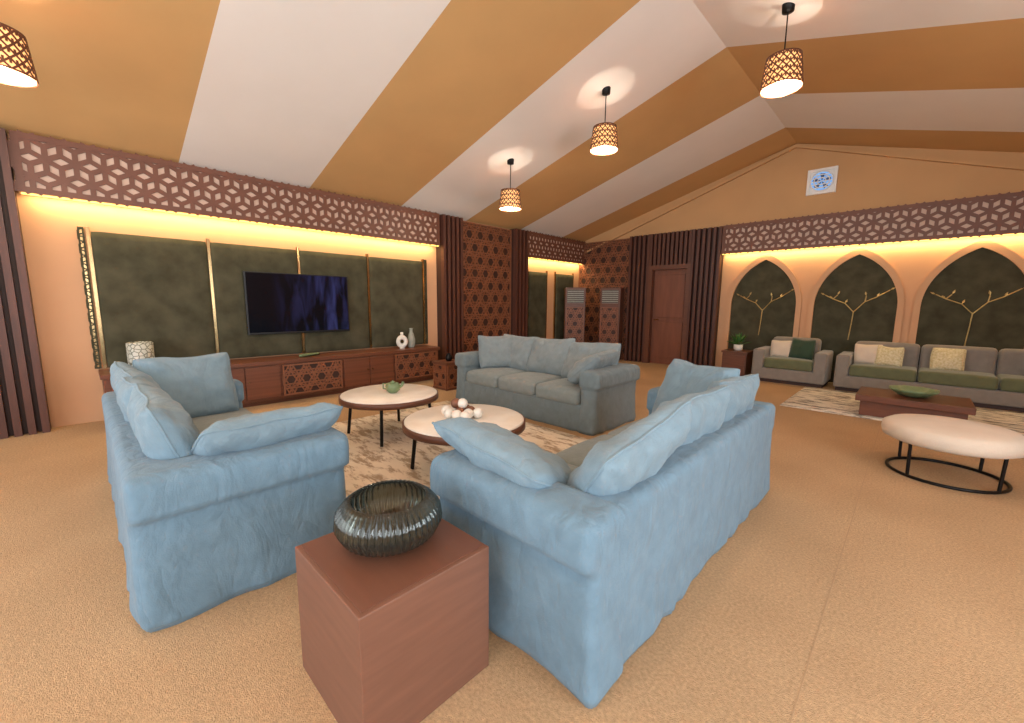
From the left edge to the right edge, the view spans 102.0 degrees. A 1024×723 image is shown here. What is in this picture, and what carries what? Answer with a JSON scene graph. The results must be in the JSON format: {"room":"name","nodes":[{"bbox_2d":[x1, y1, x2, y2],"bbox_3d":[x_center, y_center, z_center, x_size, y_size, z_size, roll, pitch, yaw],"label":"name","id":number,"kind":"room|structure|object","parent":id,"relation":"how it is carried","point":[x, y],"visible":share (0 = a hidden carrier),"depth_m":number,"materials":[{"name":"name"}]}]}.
{"room":"living room","nodes":[
{"label":"living room","id":0,"kind":"room"},
{"bbox_2d":[7,134,578,427],"bbox_3d":[-2.731,-1.106,6.869,0.200,3.030,13.400,8,11,43],"label":"wall","id":1,"kind":"structure","parent":0,"point":[73,385],"depth_m":4.67,"materials":[{"name":"paint"}]},
{"bbox_2d":[0,133,50,435],"bbox_3d":[-5.720,-0.665,3.571,0.130,3.020,2.060,8,11,43],"label":"backing","id":2,"kind":"object","parent":1,"relation":"attached to","point":[2,185],"visible":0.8,"depth_m":4.23,"materials":[{"name":"brown wood"}]},
{"bbox_2d":[76,226,101,368],"bbox_3d":[-4.745,-0.697,4.655,0.034,1.580,0.059,8,11,43],"label":"strip","id":3,"kind":"object","parent":1,"relation":"attached to","point":[80,231],"visible":1,"depth_m":4.64,"materials":[{"name":"mirror glass"},{"name":"gold metal"}]},
{"bbox_2d":[85,227,106,367],"bbox_3d":[-4.700,-0.704,4.689,0.050,1.575,0.030,8,11,43],"label":"strip","id":4,"kind":"object","parent":1,"relation":"attached to","point":[86,228],"visible":1,"depth_m":4.67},
{"bbox_2d":[91,232,215,366],"bbox_3d":[-4.317,-0.735,5.077,0.060,1.535,1.050,8,11,43],"label":"wall panel","id":5,"kind":"object","parent":1,"relation":"attached to","point":[156,290],"visible":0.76,"depth_m":5.01,"materials":[{"name":"green fabric"}]},
{"bbox_2d":[206,238,218,352],"bbox_3d":[-3.942,-0.807,5.466,0.050,1.575,0.030,8,11,43],"label":"strip","id":6,"kind":"object","parent":1,"relation":"attached to","point":[207,239],"visible":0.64,"depth_m":5.44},
{"bbox_2d":[18,141,437,245],"bbox_3d":[-3.181,-2.224,5.954,0.100,0.570,5.120,8,11,43],"label":"decorative lattice panel","id":7,"kind":"object","parent":1,"relation":"attached to","point":[51,151],"visible":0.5,"depth_m":5.10,"materials":[{"name":"wood"}]},
{"bbox_2d":[7,129,439,245],"bbox_3d":[-3.140,-2.217,5.907,0.024,0.610,5.155,8,11,43],"label":"lattice","id":8,"kind":"object","parent":7,"relation":"attached to","point":[15,153],"visible":0.99,"depth_m":5.11,"materials":[{"name":"brown wood"}]},
{"bbox_2d":[21,192,435,245],"bbox_3d":[-3.157,-1.931,5.984,0.025,0.014,5.100,8,11,43],"label":"strip light","id":9,"kind":"object","parent":7,"relation":"attached to","point":[21,192],"visible":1,"depth_m":5.20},
{"bbox_2d":[210,242,301,358],"bbox_3d":[-3.560,-0.837,5.854,0.060,1.535,1.050,8,11,43],"label":"wall panel","id":10,"kind":"object","parent":1,"relation":"attached to","point":[228,261],"visible":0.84,"depth_m":5.67,"materials":[{"name":"green fabric"}]},
{"bbox_2d":[243,271,349,334],"bbox_3d":[-3.151,-0.863,6.188,0.063,0.870,1.440,8,11,43],"label":"television","id":11,"kind":"object","parent":10,"relation":"attached to","point":[275,303],"visible":1,"depth_m":6.10,"materials":[{"name":"glass"}]},
{"bbox_2d":[299,251,369,352],"bbox_3d":[-2.802,-0.940,6.631,0.060,1.535,1.050,8,11,43],"label":"wall panel","id":12,"kind":"object","parent":1,"relation":"attached to","point":[354,267],"visible":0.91,"depth_m":6.71,"materials":[{"name":"green fabric"}]},
{"bbox_2d":[365,254,371,347],"bbox_3d":[-2.426,-1.011,7.020,0.050,1.575,0.030,8,11,43],"label":"strip","id":13,"kind":"object","parent":1,"relation":"attached to","point":[366,255],"visible":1,"depth_m":7.00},
{"bbox_2d":[369,257,423,347],"bbox_3d":[-2.044,-1.042,7.407,0.060,1.535,1.050,8,11,43],"label":"wall panel","id":14,"kind":"object","parent":1,"relation":"attached to","point":[396,285],"visible":0.94,"depth_m":7.33,"materials":[{"name":"green fabric"}]},
{"bbox_2d":[424,260,427,343],"bbox_3d":[-1.633,-1.117,7.844,0.034,1.580,0.059,8,11,43],"label":"strip","id":15,"kind":"object","parent":1,"relation":"attached to","point":[425,261],"visible":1,"depth_m":7.83,"materials":[{"name":"gold metal"}]},
{"bbox_2d":[436,227,441,359],"bbox_3d":[-1.239,-1.268,8.150,0.150,3.020,0.470,8,11,43],"label":"backing","id":16,"kind":"object","parent":1,"relation":"attached to","point":[438,248],"visible":0.21,"depth_m":7.99,"materials":[{"name":"brown wood"}]},
{"bbox_2d":[463,223,509,350],"bbox_3d":[-0.586,-1.355,8.884,0.060,3.000,1.500,8,11,43],"label":"board","id":17,"kind":"object","parent":1,"relation":"attached to","point":[469,234],"visible":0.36,"depth_m":8.80,"materials":[{"name":"brown wood"}]},
{"bbox_2d":[510,229,513,334],"bbox_3d":[0.107,-1.449,9.528,0.150,3.020,0.400,8,11,43],"label":"backing","id":18,"kind":"object","parent":1,"relation":"attached to","point":[510,229],"visible":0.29,"depth_m":9.31,"materials":[{"name":"brown wood"}]},
{"bbox_2d":[527,271,546,337],"bbox_3d":[0.611,-1.244,10.151,0.060,1.850,0.650,8,11,43],"label":"wall panel","id":19,"kind":"object","parent":1,"relation":"attached to","point":[537,281],"visible":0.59,"depth_m":10.08,"materials":[{"name":"green fabric"}]},
{"bbox_2d":[529,236,583,262],"bbox_3d":[1.095,-2.801,10.337,0.100,0.570,2.380,8,11,43],"label":"board","id":20,"kind":"object","parent":1,"relation":"attached to","point":[552,245],"visible":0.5,"depth_m":10.22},
{"bbox_2d":[527,230,585,264],"bbox_3d":[1.136,-2.794,10.289,0.024,0.610,2.414,8,11,43],"label":"lattice","id":21,"kind":"object","parent":20,"relation":"attached to","point":[562,240],"visible":0.97,"depth_m":10.22,"materials":[{"name":"brown wood"}]},
{"bbox_2d":[554,274,572,338],"bbox_3d":[1.358,-1.345,10.917,0.060,1.850,0.700,8,11,43],"label":"wall panel","id":22,"kind":"object","parent":1,"relation":"attached to","point":[563,281],"visible":0.53,"depth_m":10.76,"materials":[{"name":"green fabric"}]},
{"bbox_2d":[0,0,1023,241],"bbox_3d":[0.797,-2.812,3.203,9.960,1.547,13.400,8,11,43],"label":"ceiling","id":23,"kind":"structure","parent":0,"point":[423,105],"depth_m":4.57,"materials":[{"name":"paint"}]},
{"bbox_2d":[0,22,38,87],"bbox_3d":[-3.463,-2.310,2.752,0.360,0.746,0.360,8,11,43],"label":"pendant lamp","id":24,"kind":"object","parent":23,"relation":"hanging from","point":[17,69],"visible":1,"depth_m":2.79,"materials":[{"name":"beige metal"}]},
{"bbox_2d":[499,158,521,211],"bbox_3d":[-0.025,-2.763,6.467,0.360,0.746,0.360,8,11,43],"label":"pendant lamp","id":25,"kind":"object","parent":23,"relation":"hanging from","point":[510,199],"visible":1,"depth_m":6.38,"materials":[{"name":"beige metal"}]},
{"bbox_2d":[590,86,617,155],"bbox_3d":[1.179,-3.065,5.252,0.360,0.746,0.360,8,11,43],"label":"pendant lamp","id":26,"kind":"object","parent":23,"relation":"hanging from","point":[604,140],"visible":1,"depth_m":5.17,"materials":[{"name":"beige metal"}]},
{"bbox_2d":[759,2,803,97],"bbox_3d":[2.581,-2.978,3.923,0.360,0.746,0.360,8,11,43],"label":"pendant lamp","id":27,"kind":"object","parent":23,"relation":"hanging from","point":[783,76],"visible":1,"depth_m":3.87,"materials":[{"name":"woven rattan"},{"name":"black metal"}]},
{"bbox_2d":[0,359,1023,722],"bbox_3d":[0.762,0.947,3.731,9.960,0.100,13.400,8,11,43],"label":"floor","id":28,"kind":"structure","parent":0,"point":[922,621],"depth_m":1.88,"materials":[{"name":"carpet"}]},
{"bbox_2d":[0,128,50,438],"bbox_3d":[-5.641,-0.653,3.495,0.090,3.020,2.060,8,11,43],"label":"slats","id":29,"kind":"object","parent":28,"relation":"on","point":[4,152],"visible":1,"depth_m":4.17,"materials":[{"name":"brown wood"}]},
{"bbox_2d":[101,353,348,632],"bbox_3d":[-2.054,0.524,2.775,2.390,0.953,0.943,8,11,43],"label":"armchair","id":30,"kind":"object","parent":28,"relation":"on","point":[214,498],"visible":0.94,"depth_m":1.97,"materials":[{"name":"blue fabric"}]},
{"bbox_2d":[109,362,163,394],"bbox_3d":[-2.667,0.277,3.010,0.702,0.541,0.265,11,35,39],"label":"cushion","id":31,"kind":"object","parent":30,"relation":"on","point":[118,371],"depth_m":2.93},
{"bbox_2d":[116,377,199,430],"bbox_3d":[-2.217,0.340,2.581,0.696,0.537,0.261,4,33,42],"label":"cushion","id":32,"kind":"object","parent":30,"relation":"on","point":[126,386],"depth_m":2.41,"materials":[{"name":"fabric"}]},
{"bbox_2d":[128,384,199,459],"bbox_3d":[-1.760,0.411,2.149,0.700,0.537,0.265,11,32,43],"label":"cushion","id":33,"kind":"object","parent":30,"relation":"on","point":[162,430],"depth_m":1.91,"materials":[{"name":"fabric"}]},
{"bbox_2d":[135,354,239,417],"bbox_3d":[-2.577,0.210,3.333,0.241,0.523,0.634,-18,-4,35],"label":"throw pillow","id":34,"kind":"object","parent":30,"relation":"on","point":[204,386],"depth_m":3.30,"materials":[{"name":"fabric"}]},
{"bbox_2d":[190,408,252,430],"bbox_3d":[-2.314,0.560,3.192,0.941,0.220,0.704,8,11,43],"label":"seat cushion","id":35,"kind":"object","parent":30,"relation":"on","point":[201,421],"depth_m":3.30,"materials":[{"name":"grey fabric"}]},
{"bbox_2d":[193,404,340,454],"bbox_3d":[-1.321,0.397,2.224,0.500,0.239,0.663,-32,-15,38],"label":"throw pillow","id":36,"kind":"object","parent":30,"relation":"on","point":[255,434],"depth_m":2.03,"materials":[{"name":"fabric"}]},
{"bbox_2d":[98,345,439,407],"bbox_3d":[-3.030,0.212,6.198,0.525,0.600,4.420,8,11,43],"label":"tv console","id":37,"kind":"object","parent":28,"relation":"on","point":[274,379],"visible":0.65,"depth_m":6.14,"materials":[{"name":"brown wood"}]},
{"bbox_2d":[125,341,154,365],"bbox_3d":[-4.285,-0.066,4.790,0.240,0.320,0.240,8,11,43],"label":"candle holder","id":38,"kind":"object","parent":37,"relation":"on","point":[138,350],"visible":0.59,"depth_m":4.69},
{"bbox_2d":[295,518,488,722],"bbox_3d":[-0.448,0.934,1.577,0.510,0.503,0.510,8,11,43],"label":"plinth","id":39,"kind":"object","parent":28,"relation":"on","point":[390,639],"visible":0.84,"depth_m":1.39,"materials":[{"name":"brown wood"}]},
{"bbox_2d":[333,479,441,556],"bbox_3d":[-0.463,0.590,1.568,0.394,0.178,0.394,8,11,43],"label":"glass bowl","id":40,"kind":"object","parent":39,"relation":"on","point":[386,518],"visible":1,"depth_m":1.45,"materials":[{"name":"glass"}]},
{"bbox_2d":[432,359,456,390],"bbox_3d":[-1.042,0.212,6.868,0.400,0.450,0.400,8,11,43],"label":"side table","id":41,"kind":"object","parent":28,"relation":"on","point":[444,372],"visible":0.84,"depth_m":6.71,"materials":[{"name":"brown wood"}]},
{"bbox_2d":[440,214,463,359],"bbox_3d":[-1.152,-1.255,8.067,0.090,3.020,0.470,8,11,43],"label":"slats","id":42,"kind":"object","parent":28,"relation":"on","point":[452,279],"visible":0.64,"depth_m":8.00,"materials":[{"name":"brown wood"}]},
{"bbox_2d":[331,400,590,497],"bbox_3d":[-0.749,0.829,4.068,2.900,0.012,2.500,8,11,43],"label":"area rug","id":43,"kind":"object","parent":28,"relation":"on","point":[369,463],"visible":0.23,"depth_m":4.02,"materials":[{"name":"carpet"}]},
{"bbox_2d":[338,384,437,446],"bbox_3d":[-1.283,0.541,4.383,1.000,0.438,1.000,4,9,24],"label":"round coffee table","id":44,"kind":"object","parent":43,"relation":"on","point":[373,397],"visible":0.84,"depth_m":4.13,"materials":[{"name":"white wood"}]},
{"bbox_2d":[402,404,524,468],"bbox_3d":[-0.391,0.680,3.446,1.000,0.438,1.000,5,9,27],"label":"round coffee table","id":45,"kind":"object","parent":43,"relation":"on","point":[419,426],"visible":0.49,"depth_m":3.34,"materials":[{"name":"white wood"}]},
{"bbox_2d":[441,398,482,417],"bbox_3d":[-0.420,0.383,3.428,0.346,0.156,0.276,8,11,43],"label":"cluster","id":46,"kind":"object","parent":45,"relation":"on","point":[460,407],"visible":0.91,"depth_m":3.38,"materials":[{"name":"white wood"}]},
{"bbox_2d":[463,221,511,351],"bbox_3d":[-0.554,-1.350,8.852,0.030,3.010,1.519,8,11,43],"label":"lattice","id":47,"kind":"object","parent":28,"relation":"on","point":[489,245],"visible":0.73,"depth_m":8.80,"materials":[{"name":"brown wood"}]},
{"bbox_2d":[513,228,528,336],"bbox_3d":[0.193,-1.437,9.446,0.090,3.020,0.400,8,11,43],"label":"slats","id":48,"kind":"object","parent":28,"relation":"on","point":[521,237],"visible":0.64,"depth_m":9.36,"materials":[{"name":"brown wood"}]},
{"bbox_2d":[455,334,639,435],"bbox_3d":[0.356,0.165,5.487,2.433,0.952,0.969,8,11,43],"label":"sofa","id":49,"kind":"object","parent":28,"relation":"on","point":[571,384],"visible":0.98,"depth_m":5.07,"materials":[{"name":"grey fabric"}]},
{"bbox_2d":[478,336,511,368],"bbox_3d":[-0.217,-0.140,6.032,0.546,0.493,0.238,-2,-14,-16],"label":"throw pillow","id":50,"kind":"object","parent":49,"relation":"on","point":[493,352],"depth_m":5.94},
{"bbox_2d":[467,367,526,387],"bbox_3d":[-0.184,0.204,5.858,0.641,0.221,0.724,8,11,43],"label":"seat cushion","id":51,"kind":"object","parent":49,"relation":"on","point":[477,377],"depth_m":5.67,"materials":[{"name":"grey fabric"}]},
{"bbox_2d":[502,334,538,370],"bbox_3d":[0.069,-0.130,6.069,0.711,0.538,0.262,8,-11,41],"label":"cushion","id":52,"kind":"object","parent":49,"relation":"on","point":[520,349],"depth_m":5.90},
{"bbox_2d":[498,372,561,396],"bbox_3d":[0.273,0.270,5.418,0.641,0.221,0.725,8,11,43],"label":"seat cushion","id":53,"kind":"object","parent":49,"relation":"on","point":[517,384],"depth_m":5.22,"materials":[{"name":"grey fabric"}]},
{"bbox_2d":[527,338,574,376],"bbox_3d":[0.528,-0.062,5.631,0.716,0.541,0.264,3,-14,43],"label":"cushion","id":54,"kind":"object","parent":49,"relation":"on","point":[546,356],"depth_m":5.51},
{"bbox_2d":[535,378,580,404],"bbox_3d":[0.733,0.338,4.978,0.639,0.217,0.723,8,11,43],"label":"seat cushion","id":55,"kind":"object","parent":49,"relation":"on","point":[557,391],"depth_m":4.74,"materials":[{"name":"grey fabric"}]},
{"bbox_2d":[562,342,620,377],"bbox_3d":[0.988,0.002,5.184,0.720,0.535,0.271,5,-20,40],"label":"cushion","id":56,"kind":"object","parent":49,"relation":"on","point":[573,352],"depth_m":5.20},
{"bbox_2d":[566,350,617,383],"bbox_3d":[0.926,0.047,4.769,0.484,0.240,0.597,-42,-18,32],"label":"throw pillow","id":57,"kind":"object","parent":49,"relation":"on","point":[604,360],"depth_m":4.58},
{"bbox_2d":[563,287,585,341],"bbox_3d":[1.587,-0.969,10.588,0.500,1.800,0.429,1,8,4],"label":"air conditioner","id":58,"kind":"object","parent":28,"relation":"on","point":[575,298],"visible":0.69,"depth_m":10.36,"materials":[{"name":"brown wood"}]},
{"bbox_2d":[430,359,774,709],"bbox_3d":[0.757,0.573,2.564,1.026,0.965,2.479,8,11,43],"label":"sofa","id":59,"kind":"object","parent":28,"relation":"on","point":[592,542],"visible":0.95,"depth_m":1.69,"materials":[{"name":"blue fabric"}]},
{"bbox_2d":[434,416,572,487],"bbox_3d":[-0.025,0.454,1.966,0.689,0.233,0.460,19,-10,41],"label":"throw pillow","id":60,"kind":"object","parent":59,"relation":"on","point":[490,455],"depth_m":1.78,"materials":[{"name":"fabric"}]},
{"bbox_2d":[557,434,611,467],"bbox_3d":[0.703,0.668,2.630,0.708,0.222,0.654,8,11,43],"label":"seat cushion","id":61,"kind":"object","parent":59,"relation":"on","point":[577,455],"depth_m":2.64,"materials":[{"name":"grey fabric"}]},
{"bbox_2d":[608,419,640,435],"bbox_3d":[1.159,0.605,3.097,0.702,0.219,0.654,8,11,43],"label":"seat cushion","id":62,"kind":"object","parent":59,"relation":"on","point":[613,432],"depth_m":3.11,"materials":[{"name":"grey fabric"}]},
{"bbox_2d":[566,400,693,493],"bbox_3d":[0.509,0.465,1.868,0.730,0.538,0.263,-19,53,-40],"label":"cushion","id":63,"kind":"object","parent":59,"relation":"on","point":[635,458],"depth_m":1.66,"materials":[{"name":"fabric"}]},
{"bbox_2d":[654,385,731,444],"bbox_3d":[0.956,0.406,2.353,0.730,0.539,0.267,-7,34,-40],"label":"cushion","id":64,"kind":"object","parent":59,"relation":"on","point":[707,423],"depth_m":2.27,"materials":[{"name":"fabric"}]},
{"bbox_2d":[653,360,737,411],"bbox_3d":[1.355,0.270,3.115,0.240,0.519,0.627,21,-1,-23],"label":"throw pillow","id":65,"kind":"object","parent":59,"relation":"on","point":[682,378],"depth_m":3.11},
{"bbox_2d":[705,375,760,421],"bbox_3d":[1.415,0.344,2.815,0.737,0.543,0.264,-4,33,-44],"label":"cushion","id":66,"kind":"object","parent":59,"relation":"on","point":[744,390],"depth_m":2.68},
{"bbox_2d":[579,238,629,359],"bbox_3d":[2.371,-1.603,10.841,1.549,3.010,0.030,8,11,43],"label":"lattice","id":67,"kind":"object","parent":28,"relation":"on","point":[608,259],"visible":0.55,"depth_m":10.81,"materials":[{"name":"brown wood"}]},
{"bbox_2d":[599,288,623,359],"bbox_3d":[2.502,-0.943,10.466,0.500,1.800,0.429,5,9,29],"label":"air conditioner","id":68,"kind":"object","parent":28,"relation":"on","point":[611,299],"visible":0.69,"depth_m":10.27,"materials":[{"name":"brown wood"}]},
{"bbox_2d":[624,234,650,362],"bbox_3d":[3.054,-1.500,10.078,0.520,3.020,0.090,8,11,43],"label":"slats","id":69,"kind":"object","parent":28,"relation":"on","point":[630,324],"visible":1,"depth_m":10.06,"materials":[{"name":"brown wood"}]},
{"bbox_2d":[684,226,722,365],"bbox_3d":[4.153,-1.342,9.025,0.600,3.020,0.090,8,11,43],"label":"slats","id":70,"kind":"object","parent":28,"relation":"on","point":[710,230],"visible":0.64,"depth_m":8.98,"materials":[{"name":"brown wood"}]},
{"bbox_2d":[721,349,752,375],"bbox_3d":[4.555,0.022,8.399,0.480,0.500,0.480,8,11,43],"label":"side table","id":71,"kind":"object","parent":28,"relation":"on","point":[741,361],"visible":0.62,"depth_m":8.22,"materials":[{"name":"brown wood"}]},
{"bbox_2d":[751,336,833,387],"bbox_3d":[5.196,-0.033,7.694,1.122,0.817,0.803,8,11,43],"label":"upholstered armchair","id":72,"kind":"object","parent":28,"relation":"on","point":[800,361],"visible":1,"depth_m":7.49,"materials":[{"name":"grey fabric"}]},
{"bbox_2d":[770,340,791,356],"bbox_3d":[5.076,-0.238,7.813,0.333,0.334,0.170,7,-10,38],"label":"throw pillow","id":73,"kind":"object","parent":72,"relation":"on","point":[780,348],"depth_m":7.76,"materials":[{"name":"beige fabric"}]},
{"bbox_2d":[764,356,813,371],"bbox_3d":[5.120,0.030,7.623,0.754,0.212,0.584,8,11,43],"label":"seat cushion","id":74,"kind":"object","parent":72,"relation":"on","point":[771,363],"depth_m":7.44,"materials":[{"name":"green fabric"}]},
{"bbox_2d":[773,336,821,358],"bbox_3d":[5.373,-0.196,7.853,0.754,0.526,0.245,8,5,43],"label":"cushion","id":75,"kind":"object","parent":72,"relation":"on","point":[818,342],"depth_m":7.63,"materials":[{"name":"grey fabric"}]},
{"bbox_2d":[788,339,815,358],"bbox_3d":[5.272,-0.224,7.544,0.167,0.369,0.378,20,-5,-38],"label":"throw pillow","id":76,"kind":"object","parent":72,"relation":"on","point":[797,348],"depth_m":7.49,"materials":[{"name":"green fabric"}]},
{"bbox_2d":[789,425,880,722],"bbox_3d":[0.913,1.228,1.376,0.004,0.001,10.200,8,11,43],"label":"trim","id":77,"kind":"structure","parent":28,"relation":"on","point":[880,425],"depth_m":1.92,"materials":[{"name":"carpet"}]},
{"bbox_2d":[780,387,1023,435],"bbox_3d":[5.880,0.735,5.165,4.000,0.012,1.900,8,11,43],"label":"area rug","id":78,"kind":"object","parent":28,"relation":"on","point":[808,398],"visible":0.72,"depth_m":5.72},
{"bbox_2d":[855,386,976,419],"bbox_3d":[5.066,0.572,5.271,1.050,0.268,0.750,8,11,43],"label":"coffee table","id":79,"kind":"object","parent":78,"relation":"on","point":[876,402],"visible":0.87,"depth_m":5.09,"materials":[{"name":"brown wood"}]},
{"bbox_2d":[889,385,939,397],"bbox_3d":[5.054,0.392,5.224,0.469,0.100,0.469,8,11,43],"label":"bowl","id":80,"kind":"object","parent":79,"relation":"on","point":[909,391],"visible":1,"depth_m":5.20,"materials":[{"name":"green ceramic"}]},
{"bbox_2d":[833,341,1023,411],"bbox_3d":[6.989,0.225,5.979,3.632,0.816,0.804,8,11,43],"label":"sectional sofa","id":81,"kind":"object","parent":28,"relation":"on","point":[991,378],"visible":0.98,"depth_m":6.24,"materials":[{"name":"grey fabric"}]},
{"bbox_2d":[854,344,881,363],"bbox_3d":[5.974,-0.120,6.952,0.353,0.352,0.170,6,-11,32],"label":"throw pillow","id":82,"kind":"object","parent":81,"relation":"on","point":[864,353],"depth_m":6.91,"materials":[{"name":"beige fabric"}]},
{"bbox_2d":[849,363,917,381],"bbox_3d":[6.032,0.161,6.751,0.812,0.212,0.584,8,11,43],"label":"seat cushion","id":83,"kind":"object","parent":81,"relation":"on","point":[873,372],"depth_m":6.60,"materials":[{"name":"green fabric"}]},
{"bbox_2d":[853,341,920,369],"bbox_3d":[6.284,-0.065,6.981,0.813,0.526,0.245,8,5,43],"label":"cushion","id":84,"kind":"object","parent":81,"relation":"on","point":[912,353],"depth_m":6.71,"materials":[{"name":"grey fabric"}]},
{"bbox_2d":[874,346,903,366],"bbox_3d":[6.121,-0.082,6.736,0.165,0.334,0.338,20,-7,-40],"label":"throw pillow","id":85,"kind":"object","parent":81,"relation":"on","point":[883,355],"depth_m":6.68,"materials":[{"name":"beige fabric"}]},
{"bbox_2d":[930,348,965,370],"bbox_3d":[6.631,-0.028,6.320,0.365,0.357,0.176,8,-9,43],"label":"throw pillow","id":86,"kind":"object","parent":81,"relation":"on","point":[946,359],"depth_m":6.28,"materials":[{"name":"beige fabric"}]},
{"bbox_2d":[917,368,998,389],"bbox_3d":[6.620,0.246,6.189,0.812,0.212,0.584,8,11,43],"label":"seat cushion","id":87,"kind":"object","parent":81,"relation":"on","point":[942,378],"depth_m":6.05,"materials":[{"name":"green fabric"}]},
{"bbox_2d":[918,344,997,374],"bbox_3d":[6.872,0.019,6.419,0.813,0.526,0.245,8,5,43],"label":"cushion","id":88,"kind":"object","parent":81,"relation":"on","point":[977,359],"depth_m":6.21,"materials":[{"name":"grey fabric"}]},
{"bbox_2d":[995,348,1023,375],"bbox_3d":[7.460,0.104,5.856,0.813,0.526,0.245,8,5,43],"label":"cushion","id":89,"kind":"object","parent":81,"relation":"on","point":[1007,361],"depth_m":5.97,"materials":[{"name":"grey fabric"}]},
{"bbox_2d":[996,374,1023,392],"bbox_3d":[7.207,0.330,5.627,0.812,0.212,0.584,8,11,43],"label":"seat cushion","id":90,"kind":"object","parent":81,"relation":"on","point":[1006,383],"depth_m":5.67,"materials":[{"name":"green fabric"}]},
{"bbox_2d":[881,414,1023,494],"bbox_3d":[3.640,0.738,3.464,0.864,0.439,0.864,8,11,43],"label":"round ottoman","id":91,"kind":"object","parent":28,"relation":"on","point":[957,436],"visible":1,"depth_m":3.27,"materials":[{"name":"beige fabric"}]},
{"bbox_2d":[881,414,1023,458],"bbox_3d":[3.641,0.597,3.444,0.864,0.155,0.864,8,11,43],"label":"cushion","id":92,"kind":"object","parent":91,"relation":"on","point":[957,436],"depth_m":3.24,"materials":[{"name":"beige fabric"}]},
{"bbox_2d":[585,144,1023,359],"bbox_3d":[5.372,-1.901,8.121,9.560,4.400,0.200,8,11,43],"label":"wall","id":93,"kind":"structure","parent":0,"point":[776,189],"depth_m":7.42,"materials":[{"name":"paint"}]},
{"bbox_2d":[580,240,629,358],"bbox_3d":[2.404,-1.607,10.873,1.530,3.000,0.060,8,11,43],"label":"board","id":94,"kind":"object","parent":93,"relation":"attached to","point":[613,259],"visible":0.07,"depth_m":10.81,"materials":[{"name":"brown wood"}]},
{"bbox_2d":[628,235,647,360],"bbox_3d":[3.123,-1.509,10.149,0.520,3.020,0.110,8,11,43],"label":"backing","id":95,"kind":"object","parent":93,"relation":"attached to","point":[647,235],"visible":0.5,"depth_m":10.11,"materials":[{"name":"brown wood"}]},
{"bbox_2d":[644,263,690,362],"bbox_3d":[3.624,-1.072,9.655,0.970,2.300,0.200,8,11,43],"label":"frame","id":96,"kind":"object","parent":93,"relation":"attached to","point":[651,272],"visible":0.74,"depth_m":9.76,"materials":[{"name":"brown wood"}]},
{"bbox_2d":[650,269,685,364],"bbox_3d":[3.676,-1.027,9.701,0.830,2.200,0.050,8,11,43],"label":"leaf","id":97,"kind":"object","parent":93,"relation":"attached to","point":[659,360],"visible":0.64,"depth_m":9.80,"materials":[{"name":"brown wood"}]},
{"bbox_2d":[653,274,685,358],"bbox_3d":[3.654,-1.039,9.676,0.670,1.930,0.015,8,11,43],"label":"door","id":98,"kind":"structure","parent":97,"relation":"attached to","point":[670,290],"depth_m":9.66,"materials":[{"name":"brown wood"}]},
{"bbox_2d":[649,230,692,265],"bbox_3d":[3.641,-2.567,9.448,0.970,0.720,0.189,8,11,43],"label":"slats","id":99,"kind":"object","parent":93,"relation":"attached to","point":[668,248],"depth_m":9.38,"materials":[{"name":"brown wood"}]},
{"bbox_2d":[688,227,722,365],"bbox_3d":[4.223,-1.351,9.097,0.600,3.020,0.110,8,11,43],"label":"backing","id":100,"kind":"object","parent":93,"relation":"attached to","point":[718,227],"visible":0.29,"depth_m":9.02,"materials":[{"name":"brown wood"}]},
{"bbox_2d":[723,253,801,370],"bbox_3d":[5.034,-0.940,8.378,1.320,2.420,0.057,8,11,43],"label":"arched wall niche","id":101,"kind":"object","parent":93,"relation":"attached to","point":[764,301],"visible":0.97,"depth_m":8.34,"materials":[{"name":"paint"}]},
{"bbox_2d":[587,144,1023,251],"bbox_3d":[5.290,-3.199,7.840,9.520,1.692,0.070,8,11,43],"label":"trim","id":102,"kind":"structure","parent":93,"relation":"attached to","point":[871,153],"depth_m":7.30,"materials":[{"name":"paint"}]},
{"bbox_2d":[806,165,838,195],"bbox_3d":[5.617,-3.268,7.518,0.440,0.440,0.061,8,11,43],"label":"exhaust fan","id":103,"kind":"object","parent":93,"relation":"attached to","point":[822,180],"visible":1,"depth_m":7.50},
{"bbox_2d":[810,170,833,190],"bbox_3d":[5.602,-3.266,7.503,0.353,0.353,0.018,8,11,43],"label":"grille","id":104,"kind":"object","parent":103,"relation":"attached to","point":[820,180],"depth_m":7.50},
{"bbox_2d":[805,247,904,381],"bbox_3d":[6.062,-0.792,7.395,1.320,2.420,0.057,8,11,43],"label":"arched wall niche","id":105,"kind":"object","parent":93,"relation":"attached to","point":[860,296],"visible":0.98,"depth_m":7.35,"materials":[{"name":"paint"}]},
{"bbox_2d":[715,234,1023,366],"bbox_3d":[6.600,-0.742,6.925,5.910,2.460,0.011,8,11,43],"label":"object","id":106,"kind":"structure","parent":93,"relation":"attached to","point":[913,262],"depth_m":7.06,"materials":[{"name":"paint"}]},
{"bbox_2d":[725,197,1023,253],"bbox_3d":[6.556,-2.234,6.655,5.910,0.570,0.100,8,11,43],"label":"board","id":107,"kind":"object","parent":93,"relation":"attached to","point":[1007,202],"visible":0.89,"depth_m":6.87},
{"bbox_2d":[721,190,1023,254],"bbox_3d":[6.508,-2.229,6.614,5.945,0.610,0.024,8,11,43],"label":"lattice","id":108,"kind":"object","parent":107,"relation":"attached to","point":[1013,208],"visible":1,"depth_m":6.89,"materials":[{"name":"brown wood"}]},
{"bbox_2d":[722,233,1022,254],"bbox_3d":[6.531,-1.941,6.679,5.880,0.014,0.025,8,11,43],"label":"strip light","id":109,"kind":"object","parent":107,"relation":"attached to","point":[1018,233],"visible":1,"depth_m":6.92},
{"bbox_2d":[908,239,1023,375],"bbox_3d":[7.090,-0.645,6.411,1.320,2.420,0.057,8,11,43],"label":"arched wall niche","id":110,"kind":"object","parent":93,"relation":"attached to","point":[974,297],"visible":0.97,"depth_m":6.37,"materials":[{"name":"paint"}]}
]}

